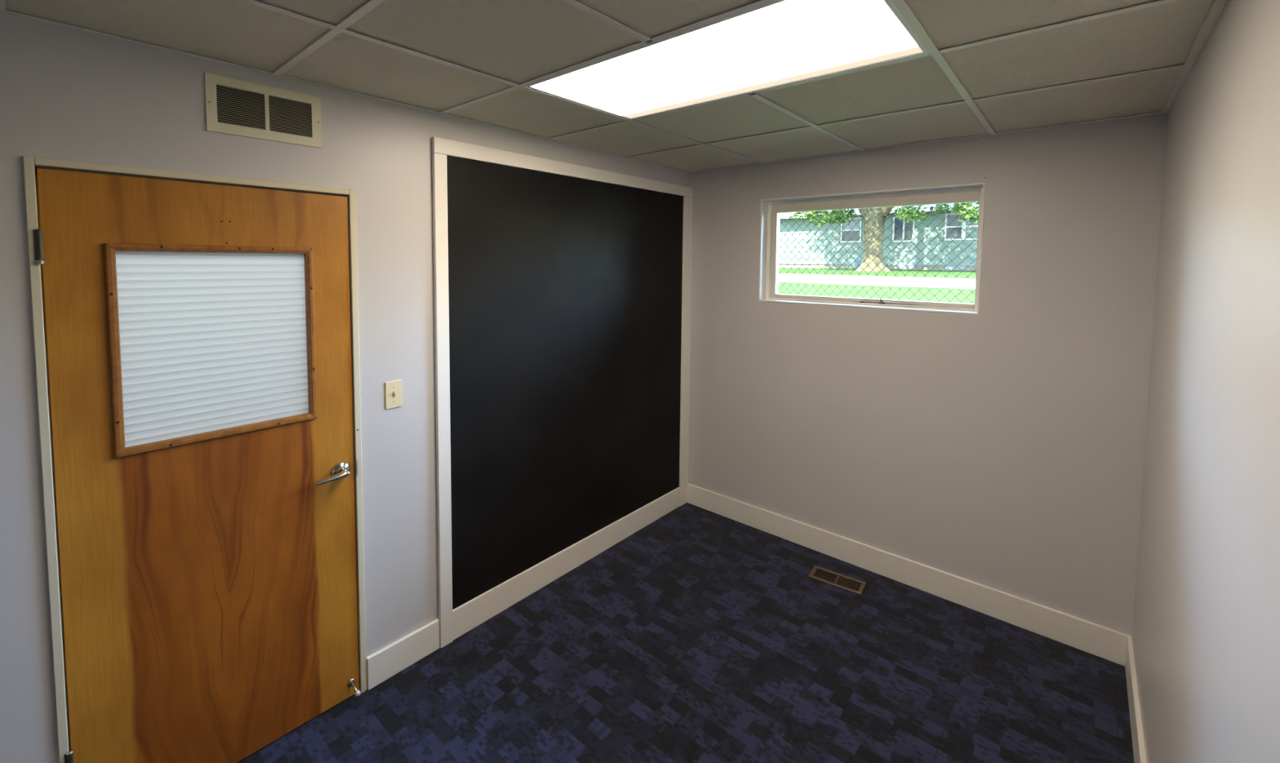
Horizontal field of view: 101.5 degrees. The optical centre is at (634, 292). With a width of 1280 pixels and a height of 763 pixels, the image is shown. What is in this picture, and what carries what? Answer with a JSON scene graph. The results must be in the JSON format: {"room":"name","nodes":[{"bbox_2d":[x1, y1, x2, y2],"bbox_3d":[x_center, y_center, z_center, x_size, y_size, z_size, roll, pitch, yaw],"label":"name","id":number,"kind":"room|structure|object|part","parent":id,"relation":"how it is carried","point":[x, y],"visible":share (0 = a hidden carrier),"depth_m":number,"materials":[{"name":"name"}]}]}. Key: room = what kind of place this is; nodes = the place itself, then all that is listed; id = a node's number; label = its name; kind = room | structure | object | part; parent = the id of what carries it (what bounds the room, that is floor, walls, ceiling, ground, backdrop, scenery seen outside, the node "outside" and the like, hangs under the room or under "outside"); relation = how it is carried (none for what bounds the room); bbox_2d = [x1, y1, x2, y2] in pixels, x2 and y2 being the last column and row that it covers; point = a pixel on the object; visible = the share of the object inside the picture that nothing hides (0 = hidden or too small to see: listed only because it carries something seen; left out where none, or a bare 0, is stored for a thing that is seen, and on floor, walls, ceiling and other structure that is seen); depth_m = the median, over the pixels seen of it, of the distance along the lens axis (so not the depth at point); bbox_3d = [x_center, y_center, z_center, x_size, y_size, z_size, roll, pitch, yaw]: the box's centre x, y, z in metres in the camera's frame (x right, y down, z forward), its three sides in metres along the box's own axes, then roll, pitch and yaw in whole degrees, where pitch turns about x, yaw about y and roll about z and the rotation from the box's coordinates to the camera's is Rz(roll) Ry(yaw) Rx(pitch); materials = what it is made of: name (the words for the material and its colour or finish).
{"room":"empty office room","nodes":[
{"label":"empty office room","id":0,"kind":"room"},
{"bbox_2d":[0,11,690,762],"bbox_3d":[-1.248,0.288,1.979,0.120,2.696,4.870,3,5,41],"label":"wall","id":1,"kind":"structure","parent":0,"point":[68,94],"depth_m":1.69,"materials":[{"name":"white paint"}]},
{"bbox_2d":[22,155,366,762],"bbox_3d":[-1.384,0.632,1.785,0.187,2.030,0.837,3,5,41],"label":"door","id":2,"kind":"structure","parent":1,"relation":"in","point":[196,336],"depth_m":1.70,"materials":[{"name":"brown wood"}]},
{"bbox_3d":[-1.377,0.162,1.744,0.004,0.606,0.504,3,5,41],"label":"glass pane","id":3,"kind":"part","parent":2,"relation":"part of","materials":[{"name":"white glass"}]},
{"bbox_3d":[-1.139,0.699,1.970,0.025,0.027,0.123,3,5,41],"label":"lever","id":4,"kind":"part","parent":2,"relation":"part of","materials":[{"name":"silver metal"}]},
{"bbox_3d":[-1.119,1.568,2.083,0.056,0.028,0.028,3,5,41],"label":"rod","id":5,"kind":"part","parent":2,"relation":"part of","materials":[{"name":"silver metal"}]},
{"bbox_3d":[-1.100,0.692,2.069,0.002,0.066,0.005,3,5,41],"label":"strike plate","id":6,"kind":"part","parent":2,"relation":"part of","materials":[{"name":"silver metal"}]},
{"bbox_2d":[204,72,321,148],"bbox_3d":[-1.263,-0.617,1.798,0.008,0.182,0.333,3,5,41],"label":"air vent","id":7,"kind":"object","parent":1,"relation":"in","point":[235,107],"visible":1,"depth_m":1.78,"materials":[{"name":"beige metal"}]},
{"bbox_2d":[385,379,402,409],"bbox_3d":[-0.999,0.425,2.171,0.018,0.114,0.068,3,5,41],"label":"light switch","id":8,"kind":"object","parent":1,"relation":"attached to","point":[393,388],"visible":1,"depth_m":2.17,"materials":[{"name":"beige plastic"}]},
{"bbox_2d":[366,618,439,690],"bbox_3d":[-0.994,1.556,2.259,0.016,0.136,0.314,3,5,41],"label":"baseboard","id":9,"kind":"structure","parent":1,"relation":"attached to","point":[387,662],"depth_m":2.24,"materials":[{"name":"white paint"}]},
{"bbox_2d":[431,137,693,648],"bbox_3d":[-0.241,0.437,3.048,0.021,2.290,1.948,3,5,41],"label":"chalkboard","id":10,"kind":"object","parent":1,"relation":"attached to","point":[562,291],"visible":1,"depth_m":2.79,"materials":[{"name":"paint"}]},
{"bbox_3d":[-0.858,0.508,2.337,0.021,2.221,0.061,3,5,41],"label":"trim","id":11,"kind":"part","parent":10,"relation":"part of","materials":[{"name":"white paint"}]},
{"bbox_3d":[-0.231,-0.672,2.981,0.021,0.068,1.948,3,5,41],"label":"trim","id":12,"kind":"part","parent":10,"relation":"part of","materials":[{"name":"white paint"}]},
{"bbox_3d":[0.364,0.435,3.750,0.021,2.221,0.096,3,5,41],"label":"trim","id":13,"kind":"part","parent":10,"relation":"part of","materials":[{"name":"white paint"}]},
{"bbox_2d":[0,0,1227,173],"bbox_3d":[-0.526,-0.895,0.811,2.626,0.421,6.000,3,5,41],"label":"ceiling","id":14,"kind":"structure","parent":0,"point":[990,67],"depth_m":1.65,"materials":[{"name":"tile"}]},
{"bbox_2d":[525,0,928,119],"bbox_3d":[0.242,-0.794,1.733,1.196,0.120,0.586,3,5,41],"label":"ceiling light","id":15,"kind":"object","parent":14,"relation":"attached to","point":[778,43],"visible":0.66,"depth_m":1.62,"materials":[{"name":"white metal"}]},
{"bbox_2d":[236,502,1133,762],"bbox_3d":[-0.246,1.737,1.321,2.626,0.100,5.070,3,5,41],"label":"floor","id":16,"kind":"structure","parent":0,"point":[700,635],"depth_m":2.22,"materials":[{"name":"blue carpet"}]},
{"bbox_2d":[808,565,866,595],"bbox_3d":[1.128,1.601,2.915,0.280,0.007,0.128,3,4,35],"label":"floor vent","id":17,"kind":"object","parent":16,"relation":"in","point":[842,581],"visible":1,"depth_m":2.91,"materials":[{"name":"brown metal"}]},
{"bbox_2d":[688,113,1167,635],"bbox_3d":[1.357,0.246,3.078,2.626,2.696,0.200,3,5,41],"label":"wall","id":18,"kind":"structure","parent":0,"point":[1001,447],"depth_m":2.64,"materials":[{"name":"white paint"}]},
{"bbox_2d":[758,182,985,315],"bbox_3d":[1.321,-0.246,3.055,1.212,0.656,0.164,3,5,41],"label":"window","id":19,"kind":"structure","parent":18,"relation":"in","point":[771,209],"depth_m":3.06,"materials":[{"name":"white paint"}]},
{"bbox_3d":[1.447,0.058,2.979,0.297,0.011,0.012,3,5,41],"label":"operator arm","id":20,"kind":"part","parent":19,"relation":"part of","materials":[{"name":"silver metal"}]},
{"bbox_2d":[777,202,978,303],"bbox_3d":[1.425,-0.250,3.145,1.516,0.880,0.020,3,5,41],"label":"guard","id":21,"kind":"object","parent":18,"relation":"attached to","point":[969,202],"visible":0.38,"depth_m":3.10,"materials":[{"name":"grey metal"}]},
{"bbox_2d":[687,483,1132,666],"bbox_3d":[1.283,1.525,3.066,2.364,0.142,0.016,3,5,41],"label":"baseboard","id":22,"kind":"structure","parent":18,"relation":"attached to","point":[1108,644],"depth_m":2.79,"materials":[{"name":"white paint"}]},
{"bbox_2d":[1131,0,1279,762],"bbox_3d":[0.649,0.403,0.345,0.120,2.696,4.870,3,5,41],"label":"wall","id":23,"kind":"structure","parent":0,"point":[1206,636],"depth_m":1.12,"materials":[{"name":"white paint"}]},
{"bbox_2d":[1124,636,1146,762],"bbox_3d":[0.620,1.673,0.504,0.016,0.142,4.734,3,5,41],"label":"baseboard","id":24,"kind":"structure","parent":23,"relation":"attached to","point":[1135,718],"depth_m":1.97,"materials":[{"name":"white paint"}]},
{"label":"outside","id":25,"kind":"structure","parent":0,"visible":0},
{"bbox_2d":[777,267,976,303],"bbox_3d":[19.556,-1.442,33.586,80.000,0.746,69.760,3,5,41],"label":"lawn","id":26,"kind":"structure","parent":25,"point":[955,291],"depth_m":8.70,"materials":[{"name":"green plant"}]},
{"bbox_2d":[853,258,862,270],"bbox_3d":[10.761,-1.363,25.160,0.420,0.545,0.420,3,5,41],"label":"trash bin","id":27,"kind":"object","parent":26,"relation":"on","point":[859,261],"visible":0.67,"depth_m":25.01,"materials":[{"name":"blue plastic"}]},
{"bbox_2d":[778,202,978,271],"bbox_3d":[14.546,-3.472,29.927,23.040,4.790,9.680,3,5,41],"label":"house","id":28,"kind":"structure","parent":26,"relation":"on","point":[937,220],"depth_m":25.95,"materials":[{"name":"green"}]},
{"bbox_3d":[11.308,-3.243,27.281,0.910,1.130,0.010,3,5,41],"label":"pane","id":29,"kind":"part","parent":28,"relation":"part of","materials":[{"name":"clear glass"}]},
{"bbox_2d":[842,219,860,230],"bbox_3d":[11.301,-3.534,27.253,0.890,0.525,0.011,3,5,41],"label":"blind","id":30,"kind":"object","parent":28,"relation":"hanging from","point":[852,224],"depth_m":27.21,"materials":[{"name":"grey"}]},
{"bbox_3d":[13.204,-3.108,25.649,0.840,1.130,0.010,3,5,41],"label":"pane","id":31,"kind":"part","parent":28,"relation":"part of","materials":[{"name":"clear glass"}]},
{"bbox_3d":[14.831,-3.039,24.245,0.620,1.110,0.010,3,5,41],"label":"pane","id":32,"kind":"part","parent":28,"relation":"part of","materials":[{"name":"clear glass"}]},
{"bbox_2d":[946,214,962,226],"bbox_3d":[14.823,-3.318,24.217,0.600,0.530,0.014,3,5,41],"label":"blind","id":33,"kind":"object","parent":28,"relation":"hanging from","point":[948,220],"depth_m":24.23,"materials":[{"name":"grey"}]},
{"bbox_2d":[788,202,979,271],"bbox_3d":[10.497,-5.884,21.129,12.107,10.386,10.204,3,5,41],"label":"tree","id":34,"kind":"object","parent":26,"relation":"on","point":[975,214],"visible":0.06,"depth_m":21.50,"materials":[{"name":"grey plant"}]},
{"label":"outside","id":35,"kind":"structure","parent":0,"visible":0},
{"bbox_2d":[777,273,975,288],"bbox_3d":[4.342,-0.508,15.989,80.190,0.128,8.718,4,5,42],"label":"street","id":36,"kind":"structure","parent":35,"point":[956,282],"depth_m":11.76,"materials":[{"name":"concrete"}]}
]}

